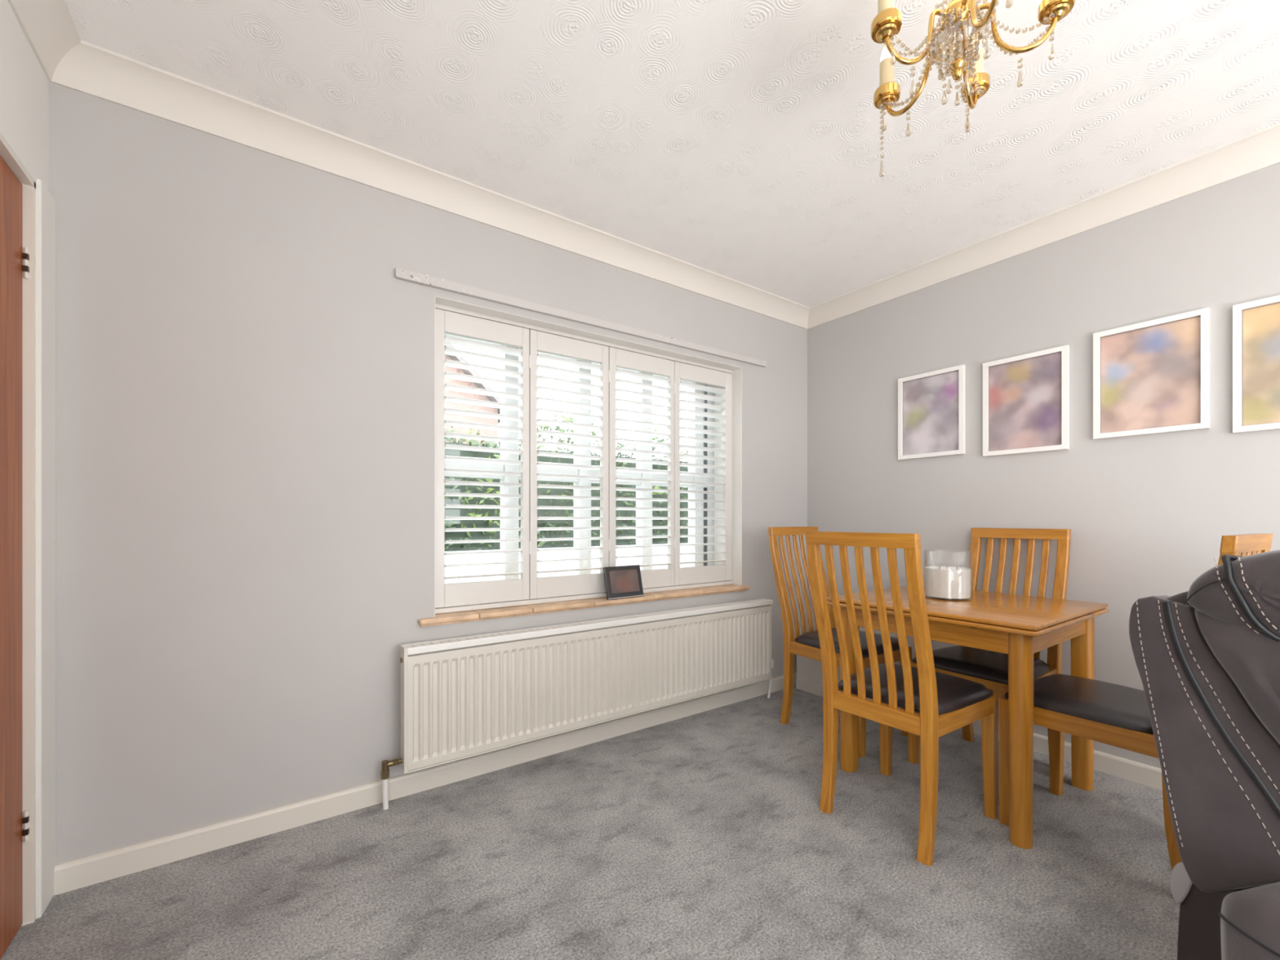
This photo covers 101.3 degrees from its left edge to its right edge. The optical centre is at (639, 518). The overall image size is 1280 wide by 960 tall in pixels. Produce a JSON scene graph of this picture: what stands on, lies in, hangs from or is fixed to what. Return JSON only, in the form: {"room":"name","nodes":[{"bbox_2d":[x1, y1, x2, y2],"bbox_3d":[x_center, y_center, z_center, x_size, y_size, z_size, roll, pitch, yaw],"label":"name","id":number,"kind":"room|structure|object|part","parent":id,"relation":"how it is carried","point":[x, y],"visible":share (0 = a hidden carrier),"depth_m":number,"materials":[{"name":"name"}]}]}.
{"room":"dining room","nodes":[
{"label":"dining room","id":0,"kind":"room"},
{"bbox_2d":[0,0,48,191],"bbox_3d":[-0.112,-0.137,-0.840,0.120,2.400,5.600,0,0,-35],"label":"wall","id":1,"kind":"structure","parent":0,"point":[24,83],"depth_m":1.33,"materials":[{"name":"white paint"}]},
{"bbox_2d":[0,155,29,959],"bbox_3d":[-1.409,0.093,1.058,0.051,1.927,0.747,0,0,-35],"label":"door","id":2,"kind":"structure","parent":1,"relation":"in","point":[11,268],"depth_m":1.30,"materials":[{"name":"brown wood"}]},
{"bbox_2d":[0,133,35,925],"bbox_3d":[-1.430,0.086,1.038,0.124,1.955,0.800,0,0,-35],"label":"trim","id":3,"kind":"structure","parent":1,"relation":"attached to","point":[28,185],"depth_m":1.38,"materials":[{"name":"beige paint"}]},
{"bbox_2d":[0,125,55,919],"bbox_3d":[-1.390,0.080,1.094,0.014,1.967,0.965,0,0,-35],"label":"trim","id":4,"kind":"structure","parent":1,"relation":"attached to","point":[45,202],"depth_m":1.42,"materials":[{"name":"white paint"}]},
{"bbox_2d":[7,0,80,81],"bbox_3d":[-0.030,-1.287,-0.783,0.080,0.100,5.600,0,0,-35],"label":"trim","id":5,"kind":"structure","parent":1,"relation":"attached to","point":[49,27],"depth_m":1.38,"materials":[{"name":"white paint"}]},
{"bbox_2d":[48,81,807,864],"bbox_3d":[-0.376,-0.137,2.580,3.782,2.400,0.300,0,0,-35],"label":"wall","id":6,"kind":"structure","parent":0,"point":[245,371],"depth_m":1.76,"materials":[{"name":"grey paint"}]},
{"bbox_2d":[53,671,796,895],"bbox_3d":[-0.287,1.024,2.450,3.354,0.079,0.016,0,0,-35],"label":"baseboard","id":7,"kind":"structure","parent":6,"relation":"attached to","point":[83,872],"depth_m":1.90,"materials":[{"name":"beige paint"}]},
{"bbox_2d":[49,40,809,328],"bbox_3d":[-0.267,-1.287,2.425,3.382,0.100,0.080,0,0,-35],"label":"trim","id":8,"kind":"structure","parent":6,"relation":"attached to","point":[88,68],"depth_m":1.91,"materials":[{"name":"white paint"}]},
{"bbox_2d":[381,598,773,809],"bbox_3d":[-0.073,0.773,2.523,2.127,0.592,0.073,0,0,-35],"label":"radiator","id":9,"kind":"object","parent":6,"relation":"attached to","point":[463,696],"visible":1,"depth_m":2.31,"materials":[{"name":"metal"}]},
{"bbox_2d":[400,598,773,655],"bbox_3d":[-0.062,0.490,2.532,2.014,0.027,0.072,0,0,-35],"label":"grille","id":10,"kind":"object","parent":9,"relation":"attached to","point":[444,646],"depth_m":2.33,"materials":[{"name":"white metal"}]},
{"bbox_2d":[444,333,714,579],"bbox_3d":[-0.259,-0.239,2.798,1.730,1.295,0.068,0,0,-35],"label":"window","id":11,"kind":"structure","parent":6,"relation":"in","point":[510,557],"depth_m":2.75,"materials":[{"name":"white plastic"}]},
{"bbox_2d":[435,308,530,608],"bbox_3d":[-0.686,-0.249,2.292,0.429,1.236,0.062,0,0,-35],"label":"shutter","id":12,"kind":"object","parent":11,"relation":"attached to","point":[455,594],"visible":0.95,"depth_m":2.27,"materials":[{"name":"white wood"}]},
{"bbox_3d":[-0.680,0.322,2.292,0.343,0.095,0.028,0,0,-35],"label":"rail","id":13,"kind":"part","parent":12,"relation":"part of","materials":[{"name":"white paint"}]},
{"bbox_3d":[-0.680,-0.823,2.292,0.343,0.088,0.028,0,0,-35],"label":"rail","id":14,"kind":"part","parent":12,"relation":"part of","materials":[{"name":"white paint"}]},
{"bbox_2d":[528,329,609,599],"bbox_3d":[-0.337,-0.249,2.537,0.427,1.236,0.062,0,0,-35],"label":"shutter","id":15,"kind":"object","parent":11,"relation":"attached to","point":[539,341],"visible":0.97,"depth_m":2.51,"materials":[{"name":"white wood"}]},
{"bbox_3d":[-0.338,-0.823,2.532,0.351,0.088,0.028,0,0,-35],"label":"rail","id":16,"kind":"part","parent":15,"relation":"part of","materials":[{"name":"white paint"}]},
{"bbox_3d":[-0.338,0.322,2.532,0.351,0.095,0.028,0,0,-35],"label":"rail","id":17,"kind":"part","parent":15,"relation":"part of","materials":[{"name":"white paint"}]},
{"bbox_2d":[608,346,675,588],"bbox_3d":[0.010,-0.249,2.781,0.424,1.236,0.062,0,0,-35],"label":"shutter","id":18,"kind":"object","parent":11,"relation":"attached to","point":[655,578],"visible":0.94,"depth_m":2.77,"materials":[{"name":"white wood"}]},
{"bbox_3d":[0.015,-0.823,2.780,0.354,0.088,0.028,0,0,-35],"label":"rail","id":19,"kind":"part","parent":18,"relation":"part of","materials":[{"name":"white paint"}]},
{"bbox_3d":[0.015,0.322,2.780,0.354,0.095,0.028,0,0,-35],"label":"rail","id":20,"kind":"part","parent":18,"relation":"part of","materials":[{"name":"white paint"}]},
{"bbox_2d":[674,361,730,585],"bbox_3d":[0.358,-0.249,3.026,0.430,1.236,0.062,0,0,-35],"label":"shutter","id":21,"kind":"object","parent":11,"relation":"attached to","point":[683,371],"visible":0.98,"depth_m":3.01,"materials":[{"name":"white wood"}]},
{"bbox_3d":[0.356,-0.823,3.020,0.347,0.088,0.028,0,0,-35],"label":"rail","id":22,"kind":"part","parent":21,"relation":"part of","materials":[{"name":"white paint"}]},
{"bbox_3d":[0.356,0.322,3.020,0.347,0.095,0.028,0,0,-35],"label":"rail","id":23,"kind":"part","parent":21,"relation":"part of","materials":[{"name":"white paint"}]},
{"bbox_2d":[394,266,766,367],"bbox_3d":[-0.086,-0.935,2.589,2.067,0.037,0.020,0,0,-35],"label":"curtain rail","id":24,"kind":"object","parent":6,"relation":"attached to","point":[400,273],"visible":1,"depth_m":2.37,"materials":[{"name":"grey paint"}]},
{"bbox_2d":[418,584,749,626],"bbox_3d":[-0.174,0.407,2.652,1.825,0.032,0.254,0,0,-35],"label":"trim","id":25,"kind":"structure","parent":6,"relation":"attached to","point":[540,608],"depth_m":2.39,"materials":[{"name":"beige wood"}]},
{"bbox_2d":[603,564,644,599],"bbox_3d":[-0.087,0.313,2.610,0.216,0.156,0.076,0,0,-37],"label":"photo frame","id":26,"kind":"object","parent":25,"relation":"on","point":[620,581],"visible":1,"depth_m":2.59,"materials":[{"name":"black"}]},
{"bbox_2d":[435,303,733,613],"bbox_3d":[-0.160,-0.247,2.657,1.728,1.277,0.053,0,0,-35],"label":"window surround","id":27,"kind":"object","parent":6,"relation":"attached to","point":[528,602],"visible":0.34,"depth_m":2.54,"materials":[{"name":"white wood"}]},
{"bbox_3d":[-0.163,-0.877,2.661,1.726,0.017,0.043,0,0,-35],"label":"rail","id":28,"kind":"part","parent":27,"relation":"part of","materials":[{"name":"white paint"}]},
{"bbox_3d":[-0.160,0.381,2.657,1.726,0.020,0.053,0,0,-35],"label":"rail","id":29,"kind":"part","parent":27,"relation":"part of","materials":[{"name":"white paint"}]},
{"bbox_2d":[435,295,742,585],"bbox_3d":[-0.176,-0.240,2.681,1.730,1.295,0.234,0,0,-35],"label":"trim","id":30,"kind":"structure","parent":6,"relation":"attached to","point":[737,371],"depth_m":3.10,"materials":[{"name":"white paint"}]},
{"bbox_2d":[0,685,1180,959],"bbox_3d":[1.292,1.123,0.207,3.782,0.120,6.100,0,0,-35],"label":"floor","id":31,"kind":"structure","parent":0,"point":[706,835],"depth_m":1.56,"materials":[{"name":"grey carpet"}]},
{"bbox_2d":[795,654,839,697],"bbox_3d":[1.115,0.920,3.220,0.157,0.285,0.263,0,0,-35],"label":"box","id":32,"kind":"object","parent":31,"relation":"on","point":[809,678],"visible":0.49,"depth_m":3.20,"materials":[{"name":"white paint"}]},
{"bbox_2d":[768,526,911,757],"bbox_3d":[1.001,0.554,2.683,0.422,1.018,0.560,0,0,-35],"label":"dining chair","id":33,"kind":"object","parent":31,"relation":"on","point":[807,645],"visible":0.64,"depth_m":2.72,"materials":[{"name":"brown wood"}]},
{"bbox_3d":[0.741,0.577,2.752,0.040,0.972,0.142,0,0,-35],"label":"leg","id":34,"kind":"part","parent":33,"relation":"part of","materials":[{"name":"brown wood"}]},
{"bbox_3d":[0.852,0.068,2.900,0.390,0.046,0.034,0,0,-35],"label":"rail","id":35,"kind":"part","parent":33,"relation":"part of","materials":[{"name":"brown wood"}]},
{"bbox_3d":[0.876,0.656,2.533,0.026,0.059,0.374,0,0,-32],"label":"rail","id":36,"kind":"part","parent":33,"relation":"part of","materials":[{"name":"brown wood"}]},
{"bbox_3d":[1.029,0.577,2.950,0.040,0.972,0.142,0,0,-35],"label":"leg","id":37,"kind":"part","parent":33,"relation":"part of","materials":[{"name":"brown wood"}]},
{"bbox_3d":[1.043,0.604,2.622,0.411,0.046,0.410,0,0,-35],"label":"seat","id":38,"kind":"part","parent":33,"relation":"part of","materials":[{"name":"black leather"}]},
{"bbox_3d":[0.991,0.846,2.362,0.042,0.434,0.042,0,0,-35],"label":"leg","id":39,"kind":"part","parent":33,"relation":"part of","materials":[{"name":"brown wood"}]},
{"bbox_3d":[1.146,0.656,2.472,0.338,0.059,0.028,0,0,-35],"label":"rail","id":40,"kind":"part","parent":33,"relation":"part of","materials":[{"name":"brown wood"}]},
{"bbox_3d":[1.304,0.846,2.578,0.042,0.434,0.042,0,0,-35],"label":"leg","id":41,"kind":"part","parent":33,"relation":"part of","materials":[{"name":"brown wood"}]},
{"bbox_2d":[805,531,998,866],"bbox_3d":[0.928,0.554,1.876,0.560,1.018,0.422,0,0,-36],"label":"dining chair","id":42,"kind":"object","parent":31,"relation":"on","point":[945,704],"visible":1,"depth_m":1.76,"materials":[{"name":"brown wood"}]},
{"bbox_3d":[0.660,0.577,1.897,0.142,0.972,0.040,0,0,-36],"label":"leg","id":43,"kind":"part","parent":42,"relation":"part of","materials":[{"name":"brown wood"}]},
{"bbox_3d":[0.716,0.068,1.721,0.034,0.046,0.390,0,0,-36],"label":"rail","id":44,"kind":"part","parent":42,"relation":"part of","materials":[{"name":"brown wood"}]},
{"bbox_3d":[0.804,0.656,1.785,0.030,0.059,0.318,0,0,-36],"label":"rail","id":45,"kind":"part","parent":42,"relation":"part of","materials":[{"name":"brown wood"}]},
{"bbox_3d":[1.025,0.846,2.182,0.042,0.434,0.042,0,0,-36],"label":"leg","id":46,"kind":"part","parent":42,"relation":"part of","materials":[{"name":"brown wood"}]},
{"bbox_3d":[0.988,0.604,1.920,0.410,0.046,0.411,0,0,-36],"label":"seat","id":47,"kind":"part","parent":42,"relation":"part of","materials":[{"name":"black leather"}]},
{"bbox_3d":[0.867,0.577,1.615,0.142,0.972,0.040,0,0,-36],"label":"leg","id":48,"kind":"part","parent":42,"relation":"part of","materials":[{"name":"brown wood"}]},
{"bbox_3d":[1.081,0.656,1.756,0.374,0.059,0.026,0,0,-33],"label":"rail","id":49,"kind":"part","parent":42,"relation":"part of","materials":[{"name":"brown wood"}]},
{"bbox_3d":[1.249,0.846,1.875,0.042,0.434,0.042,0,0,-36],"label":"leg","id":50,"kind":"part","parent":42,"relation":"part of","materials":[{"name":"brown wood"}]},
{"bbox_2d":[826,585,1109,848],"bbox_3d":[1.321,0.699,2.154,0.756,0.728,0.756,0,0,-35],"label":"dining table","id":51,"kind":"object","parent":31,"relation":"on","point":[1018,626],"visible":0.64,"depth_m":1.87,"materials":[{"name":"brown wood"}]},
{"bbox_3d":[0.882,0.716,2.228,0.065,0.694,0.065,0,0,-35],"label":"leg","id":52,"kind":"part","parent":51,"relation":"part of","materials":[{"name":"brown wood"}]},
{"bbox_2d":[924,565,971,598],"bbox_3d":[1.298,0.235,2.214,0.176,0.198,0.176,0,0,-35],"label":"candle jar","id":53,"kind":"object","parent":51,"relation":"on","point":[944,582],"visible":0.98,"depth_m":2.15,"materials":[{"name":"white glass"}]},
{"bbox_3d":[1.246,0.716,1.716,0.065,0.694,0.065,0,0,-35],"label":"leg","id":54,"kind":"part","parent":51,"relation":"part of","materials":[{"name":"brown wood"}]},
{"bbox_3d":[1.759,0.716,2.080,0.065,0.694,0.065,0,0,-35],"label":"leg","id":55,"kind":"part","parent":51,"relation":"part of","materials":[{"name":"brown wood"}]},
{"bbox_2d":[908,528,1071,764],"bbox_3d":[1.522,0.554,2.276,0.560,1.018,0.422,0,0,-33],"label":"dining chair","id":56,"kind":"object","parent":31,"relation":"on","point":[989,668],"visible":0.5,"depth_m":2.28,"materials":[{"name":"brown wood"}]},
{"bbox_3d":[1.202,0.846,2.292,0.042,0.434,0.042,0,0,-33],"label":"leg","id":57,"kind":"part","parent":56,"relation":"part of","materials":[{"name":"brown wood"}]},
{"bbox_3d":[1.597,0.577,2.534,0.142,0.972,0.040,0,0,-33],"label":"leg","id":58,"kind":"part","parent":56,"relation":"part of","materials":[{"name":"brown wood"}]},
{"bbox_3d":[1.308,0.656,2.134,0.028,0.059,0.338,0,0,-33],"label":"rail","id":59,"kind":"part","parent":56,"relation":"part of","materials":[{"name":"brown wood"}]},
{"bbox_3d":[1.461,0.604,2.235,0.410,0.046,0.411,0,0,-33],"label":"seat","id":60,"kind":"part","parent":56,"relation":"part of","materials":[{"name":"black leather"}]},
{"bbox_3d":[1.742,0.068,2.420,0.034,0.046,0.390,0,0,-33],"label":"rail","id":61,"kind":"part","parent":56,"relation":"part of","materials":[{"name":"brown wood"}]},
{"bbox_3d":[1.581,0.656,2.090,0.374,0.059,0.026,0,0,-36],"label":"rail","id":62,"kind":"part","parent":56,"relation":"part of","materials":[{"name":"brown wood"}]},
{"bbox_3d":[1.789,0.577,2.241,0.142,0.972,0.040,0,0,-33],"label":"leg","id":63,"kind":"part","parent":56,"relation":"part of","materials":[{"name":"brown wood"}]},
{"bbox_2d":[998,533,1272,871],"bbox_3d":[1.582,0.554,1.708,0.422,1.018,0.560,0,0,-31],"label":"dining chair","id":64,"kind":"object","parent":31,"relation":"on","point":[1116,715],"visible":0.25,"depth_m":1.68,"materials":[{"name":"brown wood"}]},
{"bbox_3d":[1.286,0.846,1.832,0.042,0.434,0.042,0,0,-31],"label":"leg","id":65,"kind":"part","parent":64,"relation":"part of","materials":[{"name":"brown wood"}]},
{"bbox_3d":[1.611,0.846,2.028,0.042,0.434,0.042,0,0,-31],"label":"leg","id":66,"kind":"part","parent":64,"relation":"part of","materials":[{"name":"brown wood"}]},
{"bbox_3d":[1.544,0.604,1.771,0.411,0.046,0.410,0,0,-31],"label":"seat","id":67,"kind":"part","parent":64,"relation":"part of","materials":[{"name":"black leather"}]},
{"bbox_3d":[1.394,0.656,1.657,0.026,0.059,0.374,0,0,-34],"label":"rail","id":68,"kind":"part","parent":64,"relation":"part of","materials":[{"name":"brown wood"}]},
{"bbox_3d":[1.537,0.577,1.443,0.040,0.972,0.142,0,0,-31],"label":"leg","id":69,"kind":"part","parent":64,"relation":"part of","materials":[{"name":"brown wood"}]},
{"bbox_3d":[1.718,0.068,1.483,0.390,0.046,0.034,0,0,-31],"label":"rail","id":70,"kind":"part","parent":64,"relation":"part of","materials":[{"name":"brown wood"}]},
{"bbox_3d":[1.837,0.577,1.623,0.040,0.972,0.142,0,0,-31],"label":"leg","id":71,"kind":"part","parent":64,"relation":"part of","materials":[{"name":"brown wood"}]},
{"bbox_2d":[1128,550,1279,959],"bbox_3d":[1.454,0.554,0.674,1.160,1.017,0.924,0,0,-13],"label":"recliner sofa","id":72,"kind":"object","parent":31,"relation":"on","point":[1206,655],"visible":1,"depth_m":0.89,"materials":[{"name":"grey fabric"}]},
{"bbox_3d":[1.395,0.377,0.957,0.788,0.534,0.318,0,0,-13],"label":"backrest","id":73,"kind":"part","parent":72,"relation":"part of","materials":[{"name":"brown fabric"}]},
{"bbox_3d":[1.014,0.353,0.851,0.030,0.400,0.239,0,0,-13],"label":"panel","id":74,"kind":"part","parent":72,"relation":"part of","materials":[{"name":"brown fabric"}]},
{"bbox_2d":[1194,608,1279,744],"bbox_3d":[1.085,0.334,0.776,0.202,0.402,0.353,0,0,-13],"label":"cushion","id":75,"kind":"object","parent":72,"relation":"on","point":[1237,651],"depth_m":0.86,"materials":[{"name":"grey leather"}]},
{"bbox_3d":[1.000,0.739,0.464,0.180,0.472,0.719,0,0,-13],"label":"armrest","id":76,"kind":"part","parent":72,"relation":"part of","materials":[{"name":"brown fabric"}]},
{"bbox_2d":[65,0,1279,306],"bbox_3d":[1.292,-1.397,0.207,3.782,0.120,6.100,0,0,-35],"label":"ceiling","id":77,"kind":"structure","parent":0,"point":[740,140],"depth_m":1.67,"materials":[{"name":"white paint"}]},
{"bbox_2d":[871,0,1075,175],"bbox_3d":[0.703,-1.097,1.176,0.394,0.480,0.389,0,0,-35],"label":"chandelier","id":78,"kind":"object","parent":77,"relation":"hanging from","point":[886,24],"visible":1,"depth_m":1.15,"materials":[{"name":"gold metal"}]},
{"bbox_2d":[871,0,902,43],"bbox_3d":[0.531,-1.090,1.131,0.061,0.110,0.061,0,0,-35],"label":"candle","id":79,"kind":"object","parent":78,"relation":"on","point":[886,24],"depth_m":1.12,"materials":[{"name":"beige wax"}]},
{"bbox_2d":[873,57,900,109],"bbox_3d":[0.620,-1.090,1.318,0.061,0.110,0.061,0,0,-35],"label":"candle","id":80,"kind":"object","parent":78,"relation":"on","point":[888,92],"depth_m":1.30,"materials":[{"name":"beige wax"}]},
{"bbox_3d":[0.620,-1.172,1.318,0.029,0.054,0.029,0,0,-35],"label":"bulb","id":81,"kind":"part","parent":78,"relation":"part of","materials":[{"name":"white glass"}]},
{"bbox_3d":[0.656,-1.054,1.251,0.010,0.133,0.161,0,0,-29],"label":"arm","id":82,"kind":"part","parent":78,"relation":"part of","materials":[{"name":"gold metal"}]},
{"bbox_3d":[0.606,-1.054,1.145,0.161,0.133,0.010,0,0,-11],"label":"arm","id":83,"kind":"part","parent":78,"relation":"part of","materials":[{"name":"gold metal"}]},
{"bbox_3d":[0.704,-1.050,1.163,0.093,0.073,0.094,0,0,-35],"label":"lamp shade","id":84,"kind":"part","parent":78,"relation":"part of","materials":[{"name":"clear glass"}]},
{"bbox_3d":[0.773,-1.054,1.236,0.010,0.133,0.161,0,0,43],"label":"arm","id":85,"kind":"part","parent":78,"relation":"part of","materials":[{"name":"gold metal"}]},
{"bbox_3d":[0.825,-1.172,1.291,0.029,0.054,0.029,0,0,-35],"label":"bulb","id":86,"kind":"part","parent":78,"relation":"part of","materials":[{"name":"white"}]},
{"bbox_2d":[960,47,990,100],"bbox_3d":[0.825,-1.090,1.291,0.061,0.110,0.061,0,0,-35],"label":"candle","id":87,"kind":"object","parent":78,"relation":"on","point":[983,78],"depth_m":1.28,"materials":[{"name":"beige wax"}]},
{"bbox_3d":[0.691,-1.054,1.065,0.010,0.133,0.161,0,0,8],"label":"arm","id":88,"kind":"part","parent":78,"relation":"part of","materials":[{"name":"gold metal"}]},
{"bbox_3d":[0.794,-1.054,1.121,0.161,0.133,0.010,0,0,25],"label":"arm","id":89,"kind":"part","parent":78,"relation":"part of","materials":[{"name":"gold metal"}]},
{"bbox_2d":[1037,0,1075,24],"bbox_3d":[0.863,-1.090,1.088,0.061,0.110,0.061,0,0,-35],"label":"candle","id":90,"kind":"object","parent":78,"relation":"on","point":[1049,11],"depth_m":1.08,"materials":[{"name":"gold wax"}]},
{"bbox_2d":[807,162,1279,768],"bbox_3d":[2.843,-0.137,1.115,0.200,2.400,5.800,0,0,-35],"label":"wall","id":91,"kind":"structure","parent":0,"point":[1146,515],"depth_m":2.28,"materials":[{"name":"grey paint"}]},
{"bbox_2d":[897,364,964,459],"bbox_3d":[1.537,-0.551,2.780,0.022,0.448,0.336,0,0,-35],"label":"picture frame","id":92,"kind":"object","parent":91,"relation":"attached to","point":[931,404],"visible":1,"depth_m":2.77,"materials":[{"name":"white"}]},
{"bbox_2d":[866,697,1162,790],"bbox_3d":[2.697,1.024,1.134,0.016,0.079,5.600,0,0,-35],"label":"baseboard","id":93,"kind":"structure","parent":91,"relation":"attached to","point":[1124,768],"depth_m":2.17,"materials":[{"name":"beige paint"}]},
{"bbox_2d":[982,345,1069,456],"bbox_3d":[1.780,-0.532,2.434,0.022,0.454,0.334,0,0,-35],"label":"picture frame","id":94,"kind":"object","parent":91,"relation":"attached to","point":[1026,397],"visible":1,"depth_m":2.42,"materials":[{"name":"white"}]},
{"bbox_2d":[807,123,1279,328],"bbox_3d":[2.671,-1.287,1.116,0.080,0.100,5.600,0,0,-35],"label":"trim","id":95,"kind":"structure","parent":91,"relation":"attached to","point":[1260,149],"depth_m":2.25,"materials":[{"name":"white paint"}]},
{"bbox_2d":[1093,306,1209,439],"bbox_3d":[2.022,-0.560,2.089,0.022,0.447,0.335,0,0,-35],"label":"picture frame","id":96,"kind":"object","parent":91,"relation":"attached to","point":[1153,376],"visible":1,"depth_m":2.08,"materials":[{"name":"white"}]},
{"bbox_2d":[1232,294,1279,433],"bbox_3d":[2.249,-0.541,1.767,0.022,0.460,0.336,0,0,-35],"label":"picture frame","id":97,"kind":"object","parent":91,"relation":"attached to","point":[1255,323],"visible":1,"depth_m":1.86,"materials":[{"name":"white"}]},
{"bbox_2d":[1243,302,1279,425],"bbox_3d":[2.253,-0.541,1.769,0.004,0.426,0.302,0,0,-35],"label":"print","id":98,"kind":"object","parent":97,"relation":"attached to","point":[1261,321],"depth_m":1.85},
{"label":"outside","id":99,"kind":"structure","parent":0,"visible":0},
{"bbox_3d":[0.519,1.263,4.248,60.000,0.100,62.000,0,0,-35],"label":"ground","id":100,"kind":"structure","parent":99,"visible":0},
{"bbox_2d":[444,342,500,445],"bbox_3d":[-9.977,-3.217,17.008,9.200,8.860,7.650,0,0,-35],"label":"house","id":101,"kind":"structure","parent":100,"relation":"on","point":[447,393],"depth_m":16.03,"materials":[{"name":"pink brick"}]},
{"bbox_2d":[444,414,688,551],"bbox_3d":[-0.483,-0.245,7.410,16.099,3.196,0.889,0,0,-35],"label":"hedge","id":102,"kind":"object","parent":100,"relation":"on","point":[449,535],"visible":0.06,"depth_m":6.74,"materials":[{"name":"green plant"}]},
{"bbox_2d":[444,542,688,583],"bbox_3d":[-0.657,0.778,6.355,18.500,0.870,0.200,0,0,-35],"label":"wall","id":103,"kind":"structure","parent":100,"relation":"on","point":[489,557],"depth_m":5.95,"materials":[{"name":"white paint"}]}
]}

